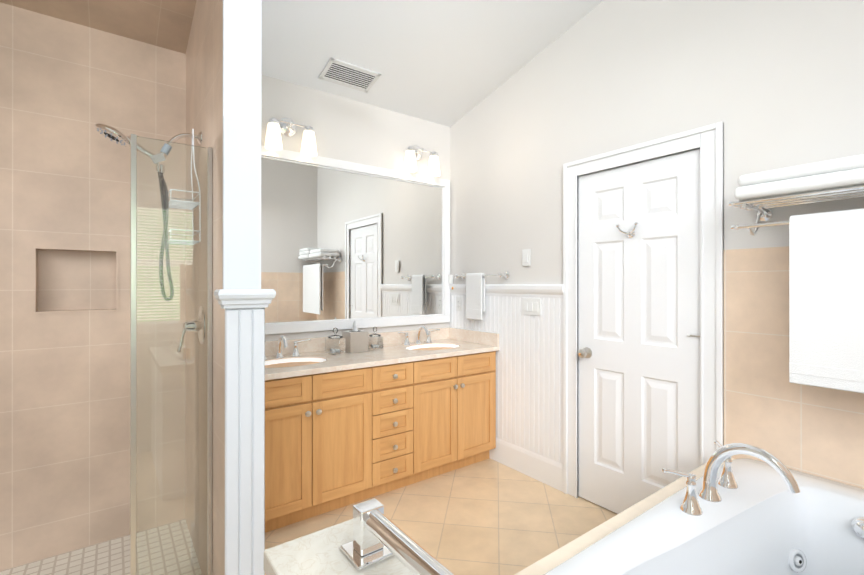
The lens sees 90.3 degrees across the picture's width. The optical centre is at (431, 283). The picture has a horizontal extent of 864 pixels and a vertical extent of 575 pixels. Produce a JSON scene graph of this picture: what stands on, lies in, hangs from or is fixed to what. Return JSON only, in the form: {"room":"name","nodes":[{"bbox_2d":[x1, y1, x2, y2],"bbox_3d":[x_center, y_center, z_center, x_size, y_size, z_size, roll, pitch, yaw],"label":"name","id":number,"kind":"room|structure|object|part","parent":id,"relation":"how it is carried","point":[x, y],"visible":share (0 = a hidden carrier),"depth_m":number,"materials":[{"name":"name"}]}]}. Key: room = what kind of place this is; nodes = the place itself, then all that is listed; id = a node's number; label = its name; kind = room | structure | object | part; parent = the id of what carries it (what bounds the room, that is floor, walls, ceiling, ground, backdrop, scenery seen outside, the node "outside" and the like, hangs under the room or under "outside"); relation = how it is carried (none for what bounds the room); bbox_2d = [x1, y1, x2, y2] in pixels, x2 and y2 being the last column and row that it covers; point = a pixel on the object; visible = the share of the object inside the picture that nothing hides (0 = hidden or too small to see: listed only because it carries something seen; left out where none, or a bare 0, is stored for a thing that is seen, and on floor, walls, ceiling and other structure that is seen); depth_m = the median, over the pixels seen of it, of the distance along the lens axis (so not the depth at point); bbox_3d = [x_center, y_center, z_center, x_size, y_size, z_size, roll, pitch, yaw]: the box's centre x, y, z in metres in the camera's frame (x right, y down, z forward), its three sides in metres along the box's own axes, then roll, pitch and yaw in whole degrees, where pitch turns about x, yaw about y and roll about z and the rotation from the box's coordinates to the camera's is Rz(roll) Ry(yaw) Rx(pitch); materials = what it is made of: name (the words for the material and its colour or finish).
{"room":"bathroom","nodes":[
{"label":"bathroom","id":0,"kind":"room"},
{"bbox_2d":[0,3,185,570],"bbox_3d":[-1.799,-0.371,2.186,0.960,3.400,0.100,0,0,-37],"label":"wall tile","id":1,"kind":"structure","parent":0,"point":[65,164],"depth_m":2.16,"materials":[{"name":"beige tile"}]},
{"bbox_2d":[32,246,118,313],"bbox_3d":[-1.768,-0.019,2.144,0.334,0.326,0.004,0,0,-37],"label":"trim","id":2,"kind":"structure","parent":1,"relation":"attached to","point":[34,248],"depth_m":2.12,"materials":[{"name":"tile"}]},
{"bbox_2d":[261,74,449,340],"bbox_3d":[-1.059,-0.420,2.859,3.150,3.500,0.100,0,0,-37],"label":"wall","id":3,"kind":"structure","parent":0,"point":[349,130],"depth_m":3.15,"materials":[{"name":"paint"}]},
{"bbox_2d":[265,117,316,156],"bbox_3d":[-0.922,-0.985,2.809,0.338,0.245,0.139,0,0,-37],"label":"sconce","id":4,"kind":"object","parent":3,"relation":"attached to","point":[287,127],"visible":0.98,"depth_m":2.82,"materials":[{"name":"white glass"}]},
{"bbox_2d":[261,145,449,334],"bbox_3d":[-0.579,-0.280,3.133,1.808,1.210,0.025,0,0,-37],"label":"mirror","id":5,"kind":"object","parent":3,"relation":"attached to","point":[345,244],"visible":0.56,"depth_m":3.12,"materials":[{"name":"silver metal"}]},
{"bbox_2d":[265,328,448,355],"bbox_3d":[-0.599,0.418,3.120,1.876,0.095,0.021,0,0,-37],"label":"backsplash","id":6,"kind":"structure","parent":3,"relation":"attached to","point":[363,339],"depth_m":2.96,"materials":[{"name":"beige stone"}]},
{"bbox_2d":[403,145,440,176],"bbox_3d":[-0.086,-1.004,3.428,0.338,0.245,0.139,0,0,-37],"label":"sconce","id":7,"kind":"object","parent":3,"relation":"attached to","point":[413,153],"visible":1,"depth_m":3.43,"materials":[{"name":"white glass"}]},
{"bbox_2d":[261,0,602,126],"bbox_3d":[-0.130,-1.744,1.607,3.150,0.831,3.220,0,0,-37],"label":"ceiling","id":8,"kind":"structure","parent":0,"point":[449,63],"depth_m":2.68,"materials":[{"name":"paint"}]},
{"bbox_2d":[0,0,196,53],"bbox_3d":[-1.424,-1.467,1.681,0.960,0.336,1.160,0,0,-37],"label":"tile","id":9,"kind":"structure","parent":8,"relation":"attached to","point":[166,24],"depth_m":2.14,"materials":[{"name":"beige tile"}]},
{"bbox_2d":[318,57,380,92],"bbox_3d":[-0.550,-1.396,2.888,0.360,0.056,0.207,0,0,-37],"label":"ceiling vent","id":10,"kind":"object","parent":8,"relation":"in","point":[343,73],"visible":1,"depth_m":2.88,"materials":[{"name":"metal"}]},
{"bbox_2d":[265,458,616,574],"bbox_3d":[-0.130,1.379,1.603,3.150,0.100,3.220,0,0,-37],"label":"floor","id":11,"kind":"structure","parent":0,"point":[489,516],"depth_m":2.44,"materials":[{"name":"tile"}]},
{"bbox_2d":[0,519,201,574],"bbox_3d":[-1.529,1.326,1.812,0.950,0.006,0.820,0,0,-37],"label":"mosaic shower floor","id":12,"kind":"structure","parent":11,"relation":"on","point":[110,557],"depth_m":2.06,"materials":[{"name":"beige tile"}]},
{"bbox_2d":[265,348,498,532],"bbox_3d":[-0.424,0.913,2.881,1.866,0.835,0.612,0,0,-37],"label":"bathroom vanity","id":13,"kind":"object","parent":11,"relation":"on","point":[354,415],"depth_m":2.58,"materials":[{"name":"brown wood"}]},
{"bbox_2d":[265,340,492,375],"bbox_3d":[-0.427,0.481,2.888,1.876,0.030,0.597,0,0,-37],"label":"countertop","id":14,"kind":"structure","parent":13,"relation":"on","point":[380,353],"depth_m":2.80,"materials":[{"name":"beige stone"}]},
{"bbox_2d":[265,335,308,359],"bbox_3d":[-0.936,0.392,2.684,0.381,0.147,0.175,0,0,-37],"label":"faucet","id":15,"kind":"object","parent":14,"relation":"on","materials":[{"name":"silver metal"}]},
{"bbox_2d":[265,356,320,367],"bbox_3d":[-0.851,0.548,2.570,0.447,0.152,0.314,0,0,-37],"label":"sink","id":16,"kind":"object","parent":14,"relation":"in","point":[296,359],"depth_m":2.71,"materials":[{"name":"white ceramic"}]},
{"bbox_2d":[397,325,440,343],"bbox_3d":[-0.076,0.392,3.321,0.381,0.147,0.175,0,0,-37],"label":"faucet","id":17,"kind":"object","parent":14,"relation":"on","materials":[{"name":"silver metal"}]},
{"bbox_2d":[409,344,460,351],"bbox_3d":[0.008,0.549,3.206,0.447,0.152,0.314,0,0,-37],"label":"sink","id":18,"kind":"object","parent":14,"relation":"in","point":[420,347],"depth_m":3.34,"materials":[{"name":"white ceramic"}]},
{"bbox_2d":[514,440,863,574],"bbox_3d":[0.898,0.940,1.097,1.879,0.776,0.958,0,0,-37],"label":"tub deck","id":19,"kind":"object","parent":11,"relation":"on","point":[721,511],"visible":1,"depth_m":1.52,"materials":[{"name":"ceramic"}]},
{"bbox_2d":[662,440,799,515],"bbox_3d":[1.081,0.668,1.506,0.458,0.231,0.328,0,0,-37],"label":"faucet","id":20,"kind":"object","parent":19,"relation":"on","point":[714,494],"depth_m":1.53,"materials":[{"name":"silver metal"}]},
{"bbox_3d":[-1.285,1.289,1.482,0.950,0.080,0.100,0,0,-37],"label":"trim","id":21,"kind":"structure","parent":11,"relation":"on","visible":0},
{"bbox_2d":[130,134,211,574],"bbox_3d":[-1.014,0.345,1.684,0.273,1.807,0.022,0,0,-37],"label":"glass panel","id":22,"kind":"object","parent":21,"relation":"on","point":[133,307],"visible":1,"depth_m":1.67,"materials":[{"name":"clear glass"}]},
{"bbox_3d":[0.067,0.933,0.472,0.190,0.790,0.965,0,0,-37],"label":"wall","id":23,"kind":"structure","parent":11,"relation":"on","visible":0},
{"bbox_2d":[264,519,413,574],"bbox_3d":[0.063,0.518,0.478,0.220,0.040,0.980,0,0,-37],"label":"wall cap","id":24,"kind":"object","parent":23,"relation":"on","point":[319,552],"visible":0.54,"depth_m":0.78,"materials":[{"name":"stone"}]},
{"bbox_2d":[340,498,453,574],"bbox_3d":[0.071,0.454,0.543,0.080,0.088,0.715,0,0,-37],"label":"grab bar","id":25,"kind":"object","parent":24,"relation":"attached to","point":[379,536],"visible":1,"depth_m":0.75,"materials":[{"name":"silver metal"}]},
{"bbox_2d":[450,0,863,283],"bbox_3d":[1.095,-0.470,2.513,0.100,3.600,3.220,0,0,-37],"label":"wall","id":26,"kind":"structure","parent":0,"point":[773,84],"depth_m":2.30,"materials":[{"name":"paint"}]},
{"bbox_2d":[456,297,461,310],"bbox_3d":[0.225,0.166,3.578,0.009,0.115,0.070,0,0,-37],"label":"electrical outlet plate","id":27,"kind":"object","parent":26,"relation":"attached to","point":[458,303],"visible":1,"depth_m":3.57,"materials":[{"name":"white plastic"}]},
{"bbox_2d":[449,328,498,347],"bbox_3d":[0.323,0.419,3.432,0.022,0.095,0.574,0,0,-37],"label":"backsplash","id":28,"kind":"structure","parent":26,"relation":"attached to","point":[454,333],"depth_m":3.39,"materials":[{"name":"beige stone"}]},
{"bbox_2d":[454,271,509,319],"bbox_3d":[0.369,0.091,3.331,0.090,0.368,0.550,0,0,-37],"label":"bar","id":29,"kind":"object","parent":26,"relation":"attached to","point":[475,295],"visible":1,"depth_m":3.31,"materials":[{"name":"white fabric"}]},
{"bbox_2d":[449,284,562,491],"bbox_3d":[0.493,0.665,3.213,0.034,1.330,1.174,0,0,-37],"label":"wainscoting","id":30,"kind":"structure","parent":26,"relation":"attached to","point":[529,398],"depth_m":2.99,"materials":[{"name":"white wood"}]},
{"bbox_2d":[448,275,453,289],"bbox_3d":[0.166,-0.016,3.640,0.047,0.125,0.070,0,0,-37],"label":"cup","id":31,"kind":"object","parent":30,"relation":"on","point":[450,279],"visible":0.98,"depth_m":3.63,"materials":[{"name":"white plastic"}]},
{"bbox_2d":[522,249,530,265],"bbox_3d":[0.656,-0.185,2.994,0.012,0.115,0.070,0,0,-37],"label":"switch plate","id":32,"kind":"object","parent":26,"relation":"attached to","point":[526,257],"visible":1,"depth_m":2.99,"materials":[{"name":"white plastic"}]},
{"bbox_2d":[522,298,540,315],"bbox_3d":[0.682,0.155,2.959,0.012,0.115,0.162,0,0,-37],"label":"switch plate","id":33,"kind":"object","parent":26,"relation":"attached to","point":[531,306],"visible":1,"depth_m":2.95,"materials":[{"name":"white plastic"}]},
{"bbox_2d":[577,149,699,513],"bbox_3d":[1.109,0.327,2.383,0.108,1.990,0.708,0,0,-37],"label":"door","id":34,"kind":"structure","parent":26,"relation":"in","point":[639,368],"depth_m":2.37,"materials":[{"name":"paint"}]},
{"bbox_3d":[1.107,0.325,2.382,0.104,1.600,0.708,0,0,-37],"label":"door hardware","id":35,"kind":"part","parent":34,"relation":"part of","materials":[{"name":"white wood"}]},
{"bbox_2d":[563,122,723,497],"bbox_3d":[1.146,0.282,2.416,0.114,2.096,0.891,0,0,-37],"label":"door frame","id":36,"kind":"structure","parent":26,"relation":"attached to","point":[708,141],"depth_m":2.10,"materials":[{"name":"white wood"}]},
{"bbox_2d":[729,154,863,392],"bbox_3d":[1.569,-0.052,1.536,0.279,0.870,0.826,0,0,-37],"label":"shelf rack","id":37,"kind":"object","parent":26,"relation":"attached to","point":[826,299],"visible":1,"depth_m":1.58,"materials":[{"name":"white fabric"}]},
{"bbox_3d":[-1.032,-0.471,2.033,0.090,3.600,1.260,0,0,-37],"label":"wall","id":38,"kind":"structure","parent":0,"visible":0},
{"bbox_2d":[185,0,224,574],"bbox_3d":[-1.042,-0.421,1.963,0.010,3.500,1.160,0,0,-37],"label":"wall tiles","id":39,"kind":"structure","parent":38,"relation":"attached to","point":[204,83],"depth_m":1.90,"materials":[{"name":"beige tile"}]},
{"bbox_2d":[94,123,204,351],"bbox_3d":[-1.225,-0.204,1.874,0.392,1.015,0.221,0,0,-37],"label":"shower fixture","id":40,"kind":"object","parent":39,"relation":"attached to","point":[114,134],"visible":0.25,"depth_m":1.91,"materials":[{"name":"silver metal"}]},
{"bbox_2d":[214,0,275,574],"bbox_3d":[-0.737,-0.421,1.621,0.190,3.500,0.352,0,0,-37],"label":"column","id":41,"kind":"structure","parent":38,"relation":"attached to","point":[243,298],"depth_m":1.50,"materials":[{"name":"white wood"}]},
{"bbox_3d":[0.798,-0.523,0.352,3.150,3.700,0.100,0,0,-37],"label":"wall","id":42,"kind":"structure","parent":0,"visible":0},
{"bbox_2d":[724,246,863,488],"bbox_3d":[1.657,0.584,1.661,0.010,1.490,0.925,0,0,-37],"label":"wall tile","id":43,"kind":"structure","parent":42,"relation":"attached to","point":[769,407],"depth_m":1.86,"materials":[{"name":"beige tile"}]}
]}

